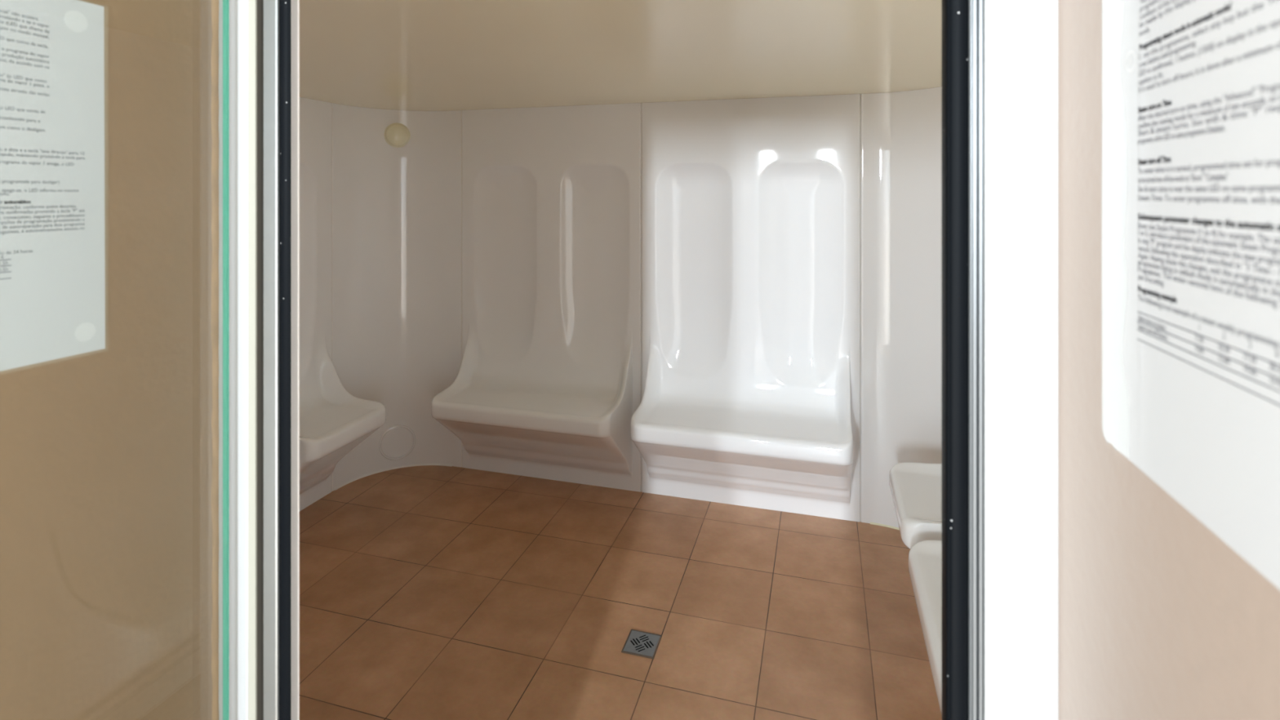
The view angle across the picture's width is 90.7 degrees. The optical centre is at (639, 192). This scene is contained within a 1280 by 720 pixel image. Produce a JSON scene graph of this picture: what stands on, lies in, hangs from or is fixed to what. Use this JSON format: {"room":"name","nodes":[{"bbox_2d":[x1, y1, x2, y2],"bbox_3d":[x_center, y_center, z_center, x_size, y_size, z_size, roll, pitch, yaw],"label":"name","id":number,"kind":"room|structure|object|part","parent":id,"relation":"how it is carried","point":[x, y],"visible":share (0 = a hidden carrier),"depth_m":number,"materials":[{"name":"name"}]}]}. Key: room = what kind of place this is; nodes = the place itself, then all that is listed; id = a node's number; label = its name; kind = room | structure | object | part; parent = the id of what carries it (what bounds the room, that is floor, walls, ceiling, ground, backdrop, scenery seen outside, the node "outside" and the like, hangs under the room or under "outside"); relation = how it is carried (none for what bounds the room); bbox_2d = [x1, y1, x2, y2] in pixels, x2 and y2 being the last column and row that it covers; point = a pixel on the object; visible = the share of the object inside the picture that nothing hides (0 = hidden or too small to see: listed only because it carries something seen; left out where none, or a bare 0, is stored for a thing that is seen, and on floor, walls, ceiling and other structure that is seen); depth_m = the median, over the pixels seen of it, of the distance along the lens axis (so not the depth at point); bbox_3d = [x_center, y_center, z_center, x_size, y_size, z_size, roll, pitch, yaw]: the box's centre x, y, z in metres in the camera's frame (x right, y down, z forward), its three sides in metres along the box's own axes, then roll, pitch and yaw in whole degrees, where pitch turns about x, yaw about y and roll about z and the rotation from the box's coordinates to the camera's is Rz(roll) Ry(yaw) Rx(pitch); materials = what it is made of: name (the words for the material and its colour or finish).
{"room":"steam room entrance","nodes":[
{"label":"steam room entrance","id":0,"kind":"room"},
{"bbox_2d":[0,0,212,719],"bbox_3d":[-0.568,0.320,0.538,0.099,2.300,0.478,0,0,16],"label":"wall","id":1,"kind":"structure","parent":0,"point":[106,457],"depth_m":0.61,"materials":[{"name":"beige paint"}]},
{"bbox_2d":[0,0,108,374],"bbox_3d":[-0.532,-0.013,0.483,0.001,0.324,0.232,0,0,16],"label":"printed notice","id":2,"kind":"object","parent":1,"relation":"attached to","point":[54,53],"visible":1,"depth_m":0.55,"materials":[{"name":"white paper"}]},
{"bbox_2d":[211,0,218,719],"bbox_3d":[-0.469,0.320,0.698,0.003,2.300,0.008,0,0,16],"label":"door frame","id":3,"kind":"structure","parent":1,"relation":"attached to","point":[215,3],"depth_m":0.70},
{"bbox_2d":[218,0,1057,719],"bbox_3d":[-0.166,0.320,0.281,0.816,2.300,0.747,0,0,16],"label":"door frame","id":4,"kind":"structure","parent":1,"relation":"in","point":[1000,57],"depth_m":0.50,"materials":[{"name":"white paint"}]},
{"bbox_2d":[290,0,299,719],"bbox_3d":[-0.658,0.514,0.820,3.040,1.912,0.012,0,0,16],"label":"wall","id":5,"kind":"structure","parent":0,"point":[295,4],"depth_m":0.74,"materials":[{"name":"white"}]},
{"bbox_2d":[332,102,461,491],"bbox_3d":[-1.267,0.514,3.313,0.670,1.912,0.139,0,0,-26],"label":"wall","id":6,"kind":"structure","parent":0,"point":[397,211],"depth_m":3.38,"materials":[{"name":"white plastic"}]},
{"bbox_2d":[334,463,452,490],"bbox_3d":[-1.287,1.467,3.312,0.573,0.006,0.123,0,0,-29],"label":"trim","id":7,"kind":"structure","parent":6,"relation":"attached to","point":[359,477],"depth_m":3.36,"materials":[{"name":"white plastic"}]},
{"bbox_2d":[378,424,415,460],"bbox_3d":[-1.296,1.331,3.376,0.184,0.184,0.029,0,0,-25],"label":"outlet cover","id":8,"kind":"object","parent":6,"relation":"attached to","point":[397,438],"visible":1,"depth_m":3.37,"materials":[{"name":"white plastic"}]},
{"bbox_2d":[384,123,410,147],"bbox_3d":[-1.288,-0.307,3.361,0.132,0.132,0.059,0,0,-25],"label":"round wall lamp","id":9,"kind":"object","parent":6,"relation":"attached to","point":[396,135],"visible":1,"depth_m":3.34,"materials":[{"name":"beige plastic"}]},
{"bbox_2d":[461,110,462,466],"bbox_3d":[-0.951,0.514,3.403,0.002,1.912,0.034,0,0,16],"label":"trim","id":10,"kind":"structure","parent":6,"relation":"attached to","point":[461,110],"depth_m":3.39,"materials":[{"name":"white plastic"}]},
{"bbox_2d":[299,465,942,719],"bbox_3d":[-0.393,1.500,1.519,3.600,0.060,3.700,0,0,16],"label":"floor","id":11,"kind":"structure","parent":0,"point":[427,592],"depth_m":2.23,"materials":[{"name":"tile"}]},
{"bbox_2d":[299,97,386,511],"bbox_3d":[-1.434,0.514,2.797,0.414,1.912,0.563,0,0,16],"label":"bench","id":12,"kind":"object","parent":11,"relation":"on","point":[333,421],"visible":0.44,"depth_m":2.98,"materials":[{"name":"white plastic"}]},
{"bbox_3d":[-1.554,0.263,2.832,0.164,1.409,0.563,0,0,16],"label":"backrest","id":13,"kind":"part","parent":12,"relation":"part of","materials":[{"name":"white plastic"}]},
{"bbox_3d":[-1.431,1.026,2.796,0.408,0.165,0.563,0,0,16],"label":"seat","id":14,"kind":"part","parent":12,"relation":"part of","materials":[{"name":"white plastic"}]},
{"bbox_2d":[431,102,640,492],"bbox_3d":[-0.521,0.514,3.088,0.998,1.912,0.414,0,0,16],"label":"bench","id":15,"kind":"object","parent":11,"relation":"on","point":[547,384],"visible":1,"depth_m":3.23,"materials":[{"name":"white plastic"}]},
{"bbox_3d":[-0.522,1.026,3.085,0.998,0.165,0.408,0,0,16],"label":"seat","id":16,"kind":"part","parent":15,"relation":"part of","materials":[{"name":"white plastic"}]},
{"bbox_3d":[-0.486,0.263,3.208,0.998,1.409,0.164,0,0,16],"label":"backrest","id":17,"kind":"part","parent":15,"relation":"part of","materials":[{"name":"white plastic"}]},
{"bbox_2d":[640,102,641,492],"bbox_3d":[0.010,0.514,3.125,0.002,1.912,0.034,0,0,16],"label":"trim","id":18,"kind":"structure","parent":15,"relation":"attached to","point":[641,103],"depth_m":3.11,"materials":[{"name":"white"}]},
{"bbox_2d":[621,629,662,658],"bbox_3d":[0.007,1.468,2.059,0.107,0.004,0.107,0,0,16],"label":"floor drain","id":19,"kind":"object","parent":11,"relation":"on","point":[640,643],"visible":1,"depth_m":2.06,"materials":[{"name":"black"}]},
{"bbox_2d":[630,93,860,521],"bbox_3d":[0.449,0.514,2.807,1.019,1.912,0.414,0,0,16],"label":"bench","id":20,"kind":"object","parent":11,"relation":"on","point":[751,206],"visible":1,"depth_m":2.94,"materials":[{"name":"white plastic"}]},
{"bbox_3d":[0.449,1.026,2.804,1.019,0.165,0.408,0,0,16],"label":"seat","id":21,"kind":"part","parent":20,"relation":"part of","materials":[{"name":"white plastic"}]},
{"bbox_2d":[888,462,942,548],"bbox_3d":[1.052,0.514,2.064,0.414,1.912,0.538,0,0,16],"label":"bench","id":22,"kind":"object","parent":11,"relation":"on","point":[916,488],"visible":0.09,"depth_m":2.07,"materials":[{"name":"white plastic"}]},
{"bbox_2d":[908,540,942,716],"bbox_3d":[0.838,0.514,1.324,0.414,1.912,0.998,0,0,16],"label":"bench","id":23,"kind":"object","parent":11,"relation":"on","point":[925,557],"visible":0.08,"depth_m":1.58,"materials":[{"name":"white plastic"}]},
{"bbox_2d":[299,0,942,111],"bbox_3d":[-0.314,-0.467,2.008,3.120,0.050,2.487,0,0,16],"label":"ceiling","id":24,"kind":"structure","parent":0,"point":[394,55],"depth_m":1.95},
{"bbox_2d":[861,86,942,528],"bbox_3d":[1.199,0.514,2.585,0.143,1.912,0.672,0,0,-29],"label":"wall","id":25,"kind":"structure","parent":0,"point":[901,131],"depth_m":2.77,"materials":[{"name":"white plastic"}]},
{"bbox_2d":[860,93,861,521],"bbox_3d":[0.991,0.514,2.841,0.002,1.912,0.034,0,0,16],"label":"trim","id":26,"kind":"structure","parent":25,"relation":"attached to","point":[860,94],"depth_m":2.82,"materials":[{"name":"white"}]},
{"bbox_2d":[870,522,899,529],"bbox_3d":[1.209,1.467,2.591,0.121,0.006,0.566,0,0,-29],"label":"trim","id":27,"kind":"structure","parent":25,"relation":"attached to","point":[873,523],"depth_m":2.79,"materials":[{"name":"beige plastic"}]},
{"bbox_2d":[1057,0,1279,719],"bbox_3d":[0.320,0.320,0.312,0.100,2.300,0.418,0,0,16],"label":"wall","id":28,"kind":"structure","parent":0,"point":[1159,618],"depth_m":0.39,"materials":[{"name":"beige paint"}]},
{"bbox_2d":[1102,0,1279,590],"bbox_3d":[0.261,-0.007,0.293,0.001,0.325,0.224,0,0,16],"label":"printed notice","id":29,"kind":"object","parent":28,"relation":"attached to","point":[1191,88],"visible":1,"depth_m":0.30,"materials":[{"name":"grey paper"}]}
]}

